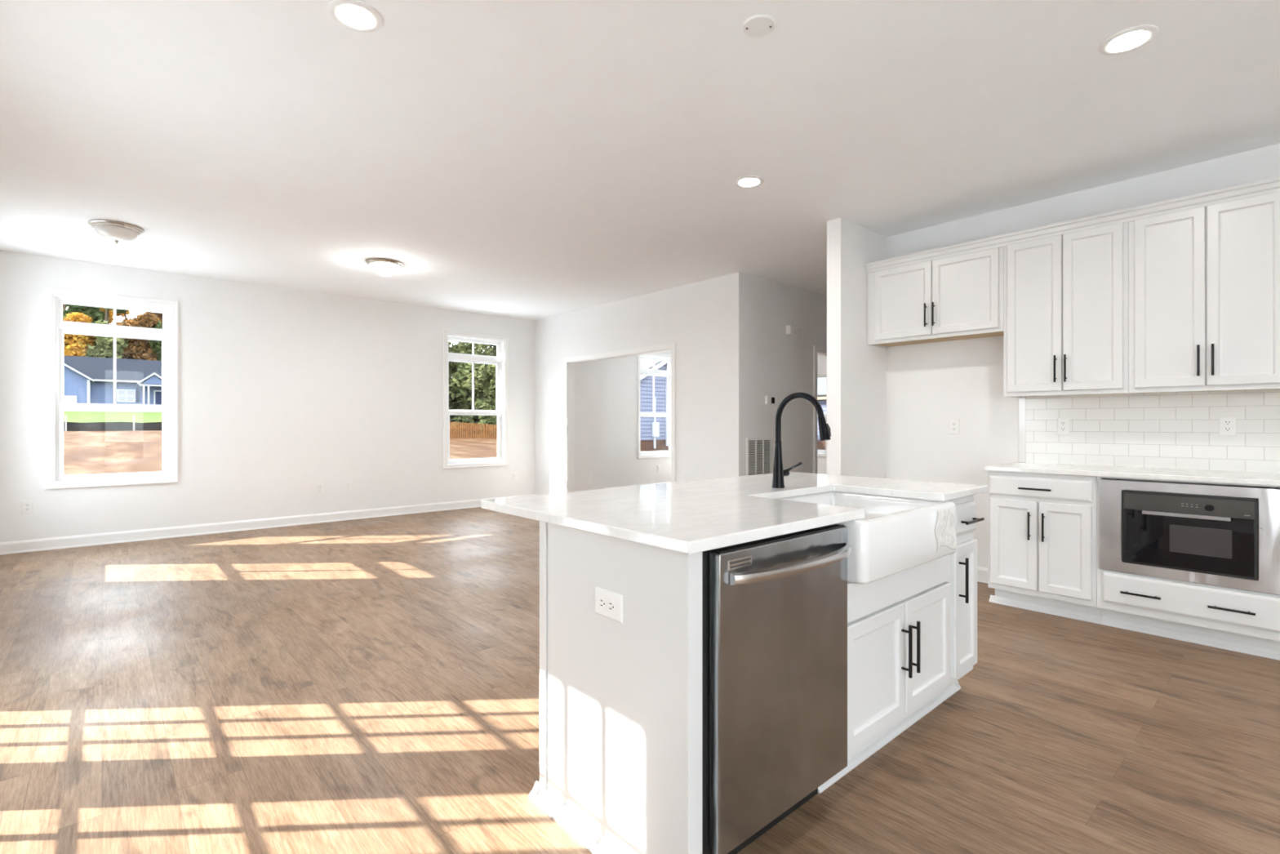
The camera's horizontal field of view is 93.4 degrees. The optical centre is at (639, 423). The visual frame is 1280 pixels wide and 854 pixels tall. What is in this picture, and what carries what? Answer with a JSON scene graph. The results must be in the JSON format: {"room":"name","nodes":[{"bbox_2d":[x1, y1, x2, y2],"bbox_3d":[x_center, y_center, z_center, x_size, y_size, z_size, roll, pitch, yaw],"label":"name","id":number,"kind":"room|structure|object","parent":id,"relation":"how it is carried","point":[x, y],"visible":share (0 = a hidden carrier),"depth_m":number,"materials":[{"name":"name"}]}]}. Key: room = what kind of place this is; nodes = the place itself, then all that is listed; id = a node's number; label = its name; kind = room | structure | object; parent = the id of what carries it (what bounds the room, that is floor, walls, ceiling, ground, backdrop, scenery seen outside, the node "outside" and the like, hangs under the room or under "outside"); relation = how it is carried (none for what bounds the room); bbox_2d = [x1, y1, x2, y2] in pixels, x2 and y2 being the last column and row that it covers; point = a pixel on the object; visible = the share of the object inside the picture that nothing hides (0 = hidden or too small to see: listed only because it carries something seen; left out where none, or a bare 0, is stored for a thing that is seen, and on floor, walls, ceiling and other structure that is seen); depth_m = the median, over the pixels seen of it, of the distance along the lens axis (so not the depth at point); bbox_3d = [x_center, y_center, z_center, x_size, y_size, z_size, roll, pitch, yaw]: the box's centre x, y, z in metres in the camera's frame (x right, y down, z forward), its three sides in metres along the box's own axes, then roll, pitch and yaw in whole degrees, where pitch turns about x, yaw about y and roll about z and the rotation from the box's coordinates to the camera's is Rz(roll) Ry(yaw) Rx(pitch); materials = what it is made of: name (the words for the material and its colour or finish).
{"room":"open-plan kitchen","nodes":[
{"label":"open-plan kitchen","id":0,"kind":"room"},
{"bbox_2d":[0,250,671,542],"bbox_3d":[-1.840,-0.191,9.059,11.090,2.743,0.160,0,0,-42],"label":"wall","id":1,"kind":"structure","parent":0,"point":[282,393],"depth_m":6.94,"materials":[{"name":"white paint"}]},
{"bbox_2d":[21,500,32,513],"bbox_3d":[-5.643,0.769,5.555,0.074,0.118,0.009,0,0,-42],"label":"wall outlet","id":2,"kind":"object","parent":1,"relation":"attached to","point":[26,505],"visible":1,"depth_m":5.55,"materials":[{"name":"white plastic"}]},
{"bbox_2d":[44,286,177,489],"bbox_3d":[-5.228,-0.329,6.006,0.994,1.888,0.158,0,0,-42],"label":"window","id":3,"kind":"structure","parent":1,"relation":"in","point":[55,328],"depth_m":5.95,"materials":[{"name":"white paint"}]},
{"bbox_2d":[316,483,323,493],"bbox_3d":[-3.813,0.774,7.186,0.074,0.118,0.009,0,0,-42],"label":"wall outlet","id":4,"kind":"object","parent":1,"relation":"attached to","point":[319,486],"visible":1,"depth_m":7.18,"materials":[{"name":"white plastic"}]},
{"bbox_2d":[0,481,671,555],"bbox_3d":[-2.504,1.126,8.345,8.830,0.110,0.022,0,0,-42],"label":"baseboard","id":5,"kind":"structure","parent":1,"relation":"attached to","point":[80,540],"depth_m":6.51,"materials":[{"name":"white paint"}]},
{"bbox_2d":[345,481,351,491],"bbox_3d":[-3.576,0.773,7.398,0.074,0.118,0.008,0,0,-42],"label":"wall plate","id":6,"kind":"object","parent":1,"relation":"attached to","point":[348,484],"visible":1,"depth_m":7.40,"materials":[{"name":"white plastic"}]},
{"bbox_2d":[443,329,508,468],"bbox_3d":[-2.347,-0.329,8.575,0.994,1.888,0.158,0,0,-42],"label":"window","id":7,"kind":"structure","parent":1,"relation":"in","point":[501,360],"depth_m":8.63,"materials":[{"name":"white paint"}]},
{"bbox_2d":[512,472,517,480],"bbox_3d":[-1.848,0.788,8.939,0.074,0.118,0.008,0,0,-42],"label":"wall plate","id":8,"kind":"object","parent":1,"relation":"attached to","point":[514,474],"visible":1,"depth_m":8.93,"materials":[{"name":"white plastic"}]},
{"bbox_2d":[637,352,671,458],"bbox_3d":[0.288,-0.329,10.924,0.994,1.888,0.158,0,0,-42],"label":"window","id":9,"kind":"structure","parent":1,"relation":"in","point":[658,356],"depth_m":10.93,"materials":[{"name":"white paint"}]},
{"bbox_2d":[657,465,660,471],"bbox_3d":[0.339,0.809,10.888,0.074,0.118,0.008,0,0,-42],"label":"wall plate","id":10,"kind":"object","parent":1,"relation":"attached to","point":[658,466],"visible":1,"depth_m":10.88,"materials":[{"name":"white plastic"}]},
{"bbox_2d":[574,360,604,491],"bbox_3d":[-1.019,-0.191,9.103,0.555,2.743,0.866,0,0,-42],"label":"wall","id":11,"kind":"structure","parent":0,"point":[589,376],"depth_m":8.78,"materials":[{"name":"white paint"}]},
{"bbox_2d":[593,472,597,480],"bbox_3d":[-0.649,0.780,8.848,0.074,0.118,0.009,0,0,-42],"label":"wall outlet","id":12,"kind":"object","parent":11,"relation":"attached to","point":[595,474],"visible":1,"depth_m":8.84,"materials":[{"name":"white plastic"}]},
{"bbox_2d":[0,0,1279,320],"bbox_3d":[1.842,-1.687,4.929,11.090,0.250,11.226,0,0,-42],"label":"ceiling","id":13,"kind":"structure","parent":0,"point":[534,160],"depth_m":3.17,"materials":[{"name":"paint"}]},
{"bbox_2d":[88,219,143,244],"bbox_3d":[-4.146,-1.493,4.777,0.336,0.139,0.336,0,0,-42],"label":"flush light","id":14,"kind":"object","parent":13,"relation":"attached to","point":[113,230],"visible":1,"depth_m":4.70,"materials":[{"name":"white glass"}]},
{"bbox_2d":[328,0,382,32],"bbox_3d":[-1.087,-1.558,2.309,0.190,0.008,0.190,0,0,-42],"label":"recessed light","id":15,"kind":"object","parent":13,"relation":"in","point":[357,15],"visible":1,"depth_m":2.30,"materials":[{"name":"white plastic"}]},
{"bbox_2d":[365,257,403,276],"bbox_3d":[-2.478,-1.493,5.856,0.336,0.139,0.336,0,0,-42],"label":"flush light","id":16,"kind":"object","parent":13,"relation":"attached to","point":[384,267],"visible":1,"depth_m":5.77,"materials":[{"name":"white glass"}]},
{"bbox_2d":[733,175,764,187],"bbox_3d":[0.704,-1.558,3.894,0.190,0.008,0.190,0,0,-42],"label":"recessed light","id":17,"kind":"object","parent":13,"relation":"in","point":[748,181],"visible":1,"depth_m":3.88,"materials":[{"name":"white plastic"}]},
{"bbox_2d":[742,13,775,37],"bbox_3d":[0.466,-1.556,2.366,0.128,0.011,0.128,0,0,-42],"label":"ceiling plate","id":18,"kind":"object","parent":13,"relation":"attached to","point":[757,25],"visible":1,"depth_m":2.35,"materials":[{"name":"white plastic"}]},
{"bbox_2d":[1098,24,1159,55],"bbox_3d":[1.989,-1.558,2.458,0.190,0.008,0.190,0,0,-42],"label":"recessed light","id":19,"kind":"object","parent":13,"relation":"in","point":[1130,39],"visible":1,"depth_m":2.45,"materials":[{"name":"white plastic"}]},
{"bbox_2d":[0,506,1279,853],"bbox_3d":[1.842,1.281,4.929,11.090,0.200,11.226,0,0,-42],"label":"floor","id":20,"kind":"structure","parent":0,"point":[371,685],"depth_m":2.41,"materials":[{"name":"brown wood"}]},
{"bbox_2d":[528,784,539,796],"bbox_3d":[0.354,0.739,2.507,1.847,0.884,0.048,0,0,-42],"label":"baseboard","id":21,"kind":"structure","parent":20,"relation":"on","point":[535,790],"depth_m":1.89,"materials":[{"name":"white paint"}]},
{"bbox_2d":[528,520,702,853],"bbox_3d":[-0.101,0.739,1.683,0.080,0.884,0.666,0,0,-42],"label":"island end panel","id":22,"kind":"object","parent":20,"relation":"on","point":[620,704],"visible":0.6,"depth_m":1.61,"materials":[{"name":"white paint"}]},
{"bbox_2d":[595,586,622,622],"bbox_3d":[-0.087,0.494,1.647,0.009,0.074,0.118,0,0,-42],"label":"wall outlet","id":23,"kind":"object","parent":22,"relation":"attached to","point":[609,604],"visible":1,"depth_m":1.64,"materials":[{"name":"white plastic"}]},
{"bbox_2d":[599,596,605,608],"bbox_3d":[-0.103,0.494,1.659,0.002,0.033,0.027,0,0,-42],"label":"receptacle","id":24,"kind":"object","parent":23,"relation":"attached to","point":[602,599],"depth_m":1.66,"materials":[{"name":"white plastic"}]},
{"bbox_2d":[608,600,615,612],"bbox_3d":[-0.077,0.494,1.630,0.002,0.033,0.027,0,0,-42],"label":"receptacle","id":25,"kind":"object","parent":23,"relation":"attached to","point":[611,603],"depth_m":1.63,"materials":[{"name":"white plastic"}]},
{"bbox_2d":[702,524,852,853],"bbox_3d":[0.221,0.745,1.852,0.620,0.872,0.689,0,0,-42],"label":"dishwasher","id":26,"kind":"object","parent":20,"relation":"on","point":[775,608],"visible":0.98,"depth_m":1.59,"materials":[{"name":"silver metal"}]},
{"bbox_2d":[817,500,950,793],"bbox_3d":[0.738,0.739,2.361,0.825,0.884,0.678,0,0,-42],"label":"base cabinet","id":27,"kind":"object","parent":20,"relation":"on","point":[899,624],"visible":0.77,"depth_m":2.09,"materials":[{"name":"white paint"}]},
{"bbox_2d":[480,471,987,554],"bbox_3d":[0.472,0.282,2.356,1.864,0.030,1.004,0,0,-42],"label":"countertop","id":28,"kind":"structure","parent":27,"relation":"on","point":[696,516],"depth_m":1.94,"materials":[{"name":"white stone"}]},
{"bbox_2d":[771,391,831,488],"bbox_3d":[0.695,0.070,2.479,0.178,0.393,0.267,0,0,-42],"label":"faucet","id":29,"kind":"object","parent":28,"relation":"on","point":[824,431],"visible":1,"depth_m":2.50,"materials":[{"name":"black metal"}]},
{"bbox_2d":[779,491,956,583],"bbox_3d":[0.767,0.394,2.258,0.718,0.194,0.559,0,0,-42],"label":"farmhouse sink","id":30,"kind":"object","parent":28,"relation":"in","point":[895,535],"visible":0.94,"depth_m":2.05,"materials":[{"name":"ceramic"}]},
{"bbox_2d":[924,495,984,711],"bbox_3d":[1.168,0.739,2.744,0.324,0.884,0.678,0,0,-42],"label":"base cabinet","id":31,"kind":"object","parent":20,"relation":"on","point":[963,562],"visible":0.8,"depth_m":2.51,"materials":[{"name":"white paint"}]},
{"bbox_2d":[987,471,1102,623],"bbox_3d":[2.642,0.743,3.890,0.644,0.876,0.598,0,0,-42],"label":"base cabinet","id":32,"kind":"object","parent":20,"relation":"on","point":[1042,527],"visible":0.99,"depth_m":3.68,"materials":[{"name":"white paint"}]},
{"bbox_2d":[1097,476,1279,660],"bbox_3d":[3.098,0.743,3.379,0.644,0.876,0.770,0,0,-42],"label":"base cabinet","id":33,"kind":"object","parent":20,"relation":"on","point":[1236,620],"visible":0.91,"depth_m":3.21,"materials":[{"name":"white paint"}]},
{"bbox_2d":[984,462,1279,486],"bbox_3d":[2.927,0.290,3.603,0.644,0.028,1.382,0,0,-42],"label":"countertop","id":34,"kind":"structure","parent":33,"relation":"on","point":[1158,473],"depth_m":3.41,"materials":[{"name":"white stone"}]},
{"bbox_2d":[1098,479,1279,595],"bbox_3d":[3.082,0.576,3.365,0.601,0.515,0.742,0,0,-42],"label":"microwave oven","id":35,"kind":"object","parent":33,"relation":"in","point":[1228,536],"visible":1,"depth_m":3.16,"materials":[{"name":"metal"}]},
{"bbox_2d":[534,272,746,494],"bbox_3d":[-0.248,-0.191,7.735,0.115,2.743,3.936,0,0,-42],"label":"wall","id":36,"kind":"structure","parent":0,"point":[705,320],"depth_m":6.84,"materials":[{"name":"white paint"}]},
{"bbox_2d":[564,342,675,492],"bbox_3d":[-0.287,0.126,7.765,0.133,2.109,2.206,0,0,-42],"label":"trim","id":37,"kind":"structure","parent":36,"relation":"attached to","point":[570,362],"depth_m":8.27,"materials":[{"name":"white paint"}]},
{"bbox_2d":[746,274,826,473],"bbox_3d":[2.925,-0.191,8.004,4.980,2.743,0.115,0,0,-42],"label":"wall","id":38,"kind":"structure","parent":0,"point":[780,365],"depth_m":6.75,"materials":[{"name":"white paint"}]},
{"bbox_2d":[746,437,772,475],"bbox_3d":[1.279,0.486,6.450,0.438,0.670,0.014,0,0,-42],"label":"air vent","id":39,"kind":"object","parent":38,"relation":"in","point":[758,450],"visible":0.62,"depth_m":6.45,"materials":[{"name":"white metal"}]},
{"bbox_2d":[764,395,774,404],"bbox_3d":[1.418,-0.252,6.566,0.144,0.094,0.025,0,0,-42],"label":"thermostat","id":40,"kind":"object","parent":38,"relation":"attached to","point":[769,400],"visible":1,"depth_m":6.55,"materials":[{"name":"white plastic"}]},
{"bbox_2d":[786,324,801,336],"bbox_3d":[1.749,-1.051,6.841,0.233,0.108,0.055,0,0,-42],"label":"door chime","id":41,"kind":"object","parent":38,"relation":"attached to","point":[794,331],"visible":1,"depth_m":6.80,"materials":[{"name":"white plastic"}]},
{"bbox_2d":[813,346,826,473],"bbox_3d":[2.365,0.131,7.492,0.914,2.100,0.133,0,0,-42],"label":"trim","id":42,"kind":"structure","parent":38,"relation":"attached to","point":[818,350],"depth_m":7.16,"materials":[{"name":"white paint"}]},
{"bbox_2d":[817,354,826,474],"bbox_3d":[4.054,-0.191,10.599,0.160,2.743,5.386,0,0,-42],"label":"wall","id":43,"kind":"structure","parent":0,"point":[821,359],"depth_m":11.23,"materials":[{"name":"white paint"}]},
{"bbox_2d":[817,371,826,457],"bbox_3d":[3.207,-0.176,11.514,0.158,1.582,0.994,0,0,-42],"label":"window","id":44,"kind":"structure","parent":43,"relation":"in","point":[820,374],"depth_m":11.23,"materials":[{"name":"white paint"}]},
{"bbox_2d":[826,217,885,478],"bbox_3d":[3.655,-0.191,6.556,5.818,2.743,0.117,0,0,-42],"label":"wall partition","id":45,"kind":"structure","parent":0,"point":[855,369],"depth_m":4.69,"materials":[{"name":"white paint"}]},
{"bbox_2d":[885,143,1279,568],"bbox_3d":[3.861,-0.191,3.121,0.123,2.743,5.520,0,0,-42],"label":"wall","id":46,"kind":"structure","parent":0,"point":[928,385],"depth_m":4.17,"materials":[{"name":"white paint"}]},
{"bbox_2d":[866,246,1004,348],"bbox_3d":[2.249,-0.925,4.565,0.376,0.588,0.980,0,0,-42],"label":"upper cabinet","id":47,"kind":"object","parent":46,"relation":"attached to","point":[961,296],"visible":0.96,"depth_m":4.42,"materials":[{"name":"white paint"}]},
{"bbox_2d":[864,177,1279,273],"bbox_3d":[2.602,-1.240,3.962,0.072,0.071,2.352,0,0,-42],"label":"crown molding","id":48,"kind":"structure","parent":47,"relation":"attached to","point":[1270,185],"depth_m":3.72,"materials":[{"name":"white paint"}]},
{"bbox_2d":[949,418,959,434],"bbox_3d":[2.421,0.023,4.648,0.009,0.118,0.074,0,0,-42],"label":"wall outlet","id":49,"kind":"object","parent":46,"relation":"attached to","point":[953,423],"visible":1,"depth_m":4.65,"materials":[{"name":"white plastic"}]},
{"bbox_2d":[977,566,987,583],"bbox_3d":[2.370,1.126,4.696,0.022,0.110,0.951,0,0,-42],"label":"baseboard","id":50,"kind":"structure","parent":46,"relation":"attached to","point":[982,572],"depth_m":4.49,"materials":[{"name":"white paint"}]},
{"bbox_2d":[1018,396,1026,462],"bbox_3d":[2.728,0.040,4.304,0.009,0.471,0.046,0,0,-42],"label":"trim","id":51,"kind":"structure","parent":46,"relation":"attached to","point":[1022,401],"depth_m":4.30,"materials":[{"name":"white paint"}]},
{"bbox_2d":[1057,417,1070,435],"bbox_3d":[2.886,0.018,4.114,0.009,0.118,0.074,0,0,-42],"label":"wall outlet","id":52,"kind":"object","parent":46,"relation":"attached to","point":[1063,423],"visible":1,"depth_m":4.11,"materials":[{"name":"white plastic"}]},
{"bbox_2d":[1060,421,1066,425],"bbox_3d":[2.884,-0.002,4.112,0.002,0.027,0.033,0,0,-42],"label":"receptacle","id":53,"kind":"object","parent":52,"relation":"attached to","point":[1062,423],"depth_m":4.11,"materials":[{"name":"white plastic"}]},
{"bbox_2d":[1060,426,1066,431],"bbox_3d":[2.884,0.037,4.112,0.002,0.027,0.033,0,0,-42],"label":"receptacle","id":54,"kind":"object","parent":52,"relation":"attached to","point":[1062,428],"depth_m":4.11,"materials":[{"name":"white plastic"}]},
{"bbox_2d":[1004,222,1134,397],"bbox_3d":[2.799,-0.701,3.949,0.376,1.036,0.668,0,0,-42],"label":"upper cabinet","id":55,"kind":"object","parent":46,"relation":"attached to","point":[1066,295],"visible":0.98,"depth_m":3.82,"materials":[{"name":"white paint"}]},
{"bbox_2d":[1128,191,1279,394],"bbox_3d":[3.247,-0.701,3.447,0.376,1.036,0.673,0,0,-42],"label":"upper cabinet","id":56,"kind":"object","parent":46,"relation":"attached to","point":[1204,282],"visible":1,"depth_m":3.34,"materials":[{"name":"white paint"}]},
{"bbox_2d":[1218,415,1236,435],"bbox_3d":[3.423,0.014,3.513,0.009,0.118,0.074,0,0,-42],"label":"wall outlet","id":57,"kind":"object","parent":46,"relation":"attached to","point":[1227,424],"visible":1,"depth_m":3.51,"materials":[{"name":"white plastic"}]},
{"bbox_2d":[1223,420,1231,424],"bbox_3d":[3.421,-0.006,3.511,0.002,0.027,0.033,0,0,-42],"label":"receptacle","id":58,"kind":"object","parent":57,"relation":"attached to","point":[1225,422],"depth_m":3.51,"materials":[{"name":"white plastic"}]},
{"bbox_2d":[1223,426,1231,431],"bbox_3d":[3.421,0.033,3.511,0.002,0.027,0.033,0,0,-42],"label":"receptacle","id":59,"kind":"object","parent":57,"relation":"attached to","point":[1225,428],"depth_m":3.51,"materials":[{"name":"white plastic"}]},
{"label":"outside","id":60,"kind":"structure","parent":0,"visible":0},
{"bbox_2d":[63,430,497,475],"bbox_3d":[-9.673,-0.242,53.674,237.000,4.017,213.000,0,0,-42],"label":"ground","id":61,"kind":"structure","parent":60,"point":[85,452],"depth_m":22.21,"materials":[{"name":"soil"}]},
{"bbox_2d":[62,312,96,356],"bbox_3d":[-63.003,-6.873,67.066,5.475,11.057,5.537,0,0,-42],"label":"tree","id":62,"kind":"object","parent":61,"relation":"on","point":[72,342],"visible":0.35,"depth_m":66.37,"materials":[{"name":"yellow plant"}]},
{"bbox_2d":[62,303,110,343],"bbox_3d":[-67.179,-11.953,70.949,7.349,21.028,6.517,0,0,-42],"label":"pine tree","id":63,"kind":"object","parent":61,"relation":"on","point":[93,312],"visible":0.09,"depth_m":71.45,"materials":[{"name":"green plant"}]},
{"bbox_2d":[78,319,128,358],"bbox_3d":[-60.472,-6.543,68.296,5.266,10.422,5.116,0,0,-42],"label":"tree","id":64,"kind":"object","parent":61,"relation":"on","point":[103,347],"visible":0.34,"depth_m":67.04,"materials":[{"name":"green plant"}]},
{"bbox_2d":[94,306,113,342],"bbox_3d":[-70.069,-11.291,76.245,9.462,19.532,7.915,0,0,-42],"label":"autumn tree","id":65,"kind":"object","parent":61,"relation":"on","point":[110,314],"visible":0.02,"depth_m":78.05,"materials":[{"name":"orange plant"}]},
{"bbox_2d":[63,355,161,404],"bbox_3d":[-55.487,-3.869,62.532,19.600,6.400,10.800,0,0,-42],"label":"house","id":66,"kind":"structure","parent":61,"relation":"on","point":[86,380],"depth_m":60.71,"materials":[{"name":"blue"}]},
{"bbox_2d":[135,389,139,402],"bbox_3d":[-51.216,-2.819,61.483,0.300,1.280,0.050,0,0,-42],"label":"shutter","id":67,"kind":"object","parent":66,"relation":"hanging from","point":[137,391],"depth_m":61.46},
{"bbox_2d":[63,411,161,422],"bbox_3d":[-43.560,-0.461,39.839,24.000,1.535,36.250,0,0,-42],"label":"lawn","id":68,"kind":"structure","parent":61,"relation":"on","point":[72,416],"depth_m":44.73,"materials":[{"name":"green plant"}]},
{"bbox_2d":[63,415,161,431],"bbox_3d":[-26.059,0.051,30.353,13.500,0.901,0.195,0,0,-42],"label":"fence","id":69,"kind":"object","parent":61,"relation":"on","point":[68,426],"visible":0.21,"depth_m":30.08,"materials":[{"name":"black fabric"}]},
{"bbox_2d":[104,307,128,324],"bbox_3d":[-63.280,-13.423,71.784,5.034,24.020,5.545,0,0,-42],"label":"pine tree","id":70,"kind":"object","parent":61,"relation":"on","point":[118,311],"visible":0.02,"depth_m":71.69,"materials":[{"name":"green plant"}]},
{"bbox_2d":[110,309,136,345],"bbox_3d":[-70.581,-10.412,82.258,8.307,17.637,7.428,0,0,-42],"label":"autumn tree","id":71,"kind":"object","parent":61,"relation":"on","point":[125,313],"visible":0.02,"depth_m":82.30,"materials":[{"name":"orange plant"}]},
{"bbox_2d":[111,311,162,347],"bbox_3d":[-61.195,-12.613,74.975,8.300,22.388,7.881,0,0,-42],"label":"autumn tree","id":72,"kind":"object","parent":61,"relation":"on","point":[159,315],"visible":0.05,"depth_m":74.26,"materials":[{"name":"orange plant"}]},
{"bbox_2d":[116,311,161,360],"bbox_3d":[-58.469,-7.241,70.648,5.776,11.777,5.461,0,0,-42],"label":"tree","id":73,"kind":"object","parent":61,"relation":"on","point":[140,350],"visible":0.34,"depth_m":70.00,"materials":[{"name":"orange plant"}]},
{"bbox_2d":[148,320,162,360],"bbox_3d":[-55.680,-6.788,72.219,5.859,10.915,5.366,0,0,-42],"label":"tree","id":74,"kind":"object","parent":61,"relation":"on","point":[156,345],"visible":0.09,"depth_m":70.72,"materials":[{"name":"green plant"}]},
{"bbox_2d":[448,377,460,437],"bbox_3d":[-16.598,-1.121,48.243,4.770,5.746,4.330,0,0,-42],"label":"evergreen tree","id":75,"kind":"object","parent":61,"relation":"on","point":[452,406],"visible":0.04,"depth_m":48.03,"materials":[{"name":"green plant"}]},
{"bbox_2d":[448,341,494,437],"bbox_3d":[-14.488,-5.499,49.560,5.865,13.521,7.510,0,0,-42],"label":"evergreen tree","id":76,"kind":"object","parent":61,"relation":"on","point":[460,372],"visible":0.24,"depth_m":48.35,"materials":[{"name":"green plant"}]},
{"bbox_2d":[449,421,497,439],"bbox_3d":[-12.253,0.383,45.042,15.567,1.771,0.090,0,0,0],"label":"wooden fence","id":77,"kind":"object","parent":61,"relation":"on","point":[452,427],"visible":0.16,"depth_m":45.00,"materials":[{"name":"orange wood"}]},
{"bbox_2d":[461,382,493,437],"bbox_3d":[-12.081,-0.972,48.599,4.338,4.870,4.344,0,0,-42],"label":"evergreen tree","id":78,"kind":"object","parent":61,"relation":"on","point":[469,394],"visible":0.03,"depth_m":47.89,"materials":[{"name":"green plant"}]},
{"bbox_2d":[474,364,497,438],"bbox_3d":[-11.380,-1.767,48.035,3.682,6.492,3.781,0,0,-24],"label":"evergreen tree","id":79,"kind":"object","parent":61,"relation":"on","point":[488,403],"visible":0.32,"depth_m":47.06,"materials":[{"name":"green plant"}]},
{"bbox_2d":[479,346,493,382],"bbox_3d":[-14.468,-6.612,59.151,9.366,16.409,8.046,0,0,-4],"label":"evergreen tree","id":80,"kind":"object","parent":61,"relation":"on","point":[485,346],"visible":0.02,"depth_m":57.61,"materials":[{"name":"green plant"}]},
{"bbox_2d":[479,344,496,399],"bbox_3d":[-11.038,-5.164,50.020,5.987,13.210,5.545,0,0,-1],"label":"evergreen tree","id":81,"kind":"object","parent":61,"relation":"on","point":[494,351],"visible":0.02,"depth_m":48.55,"materials":[{"name":"green plant"}]},
{"bbox_2d":[640,359,668,451],"bbox_3d":[-0.440,-1.229,33.852,8.100,6.020,9.680,0,0,-42],"label":"house","id":82,"kind":"structure","parent":61,"relation":"on","point":[654,431],"depth_m":28.68,"materials":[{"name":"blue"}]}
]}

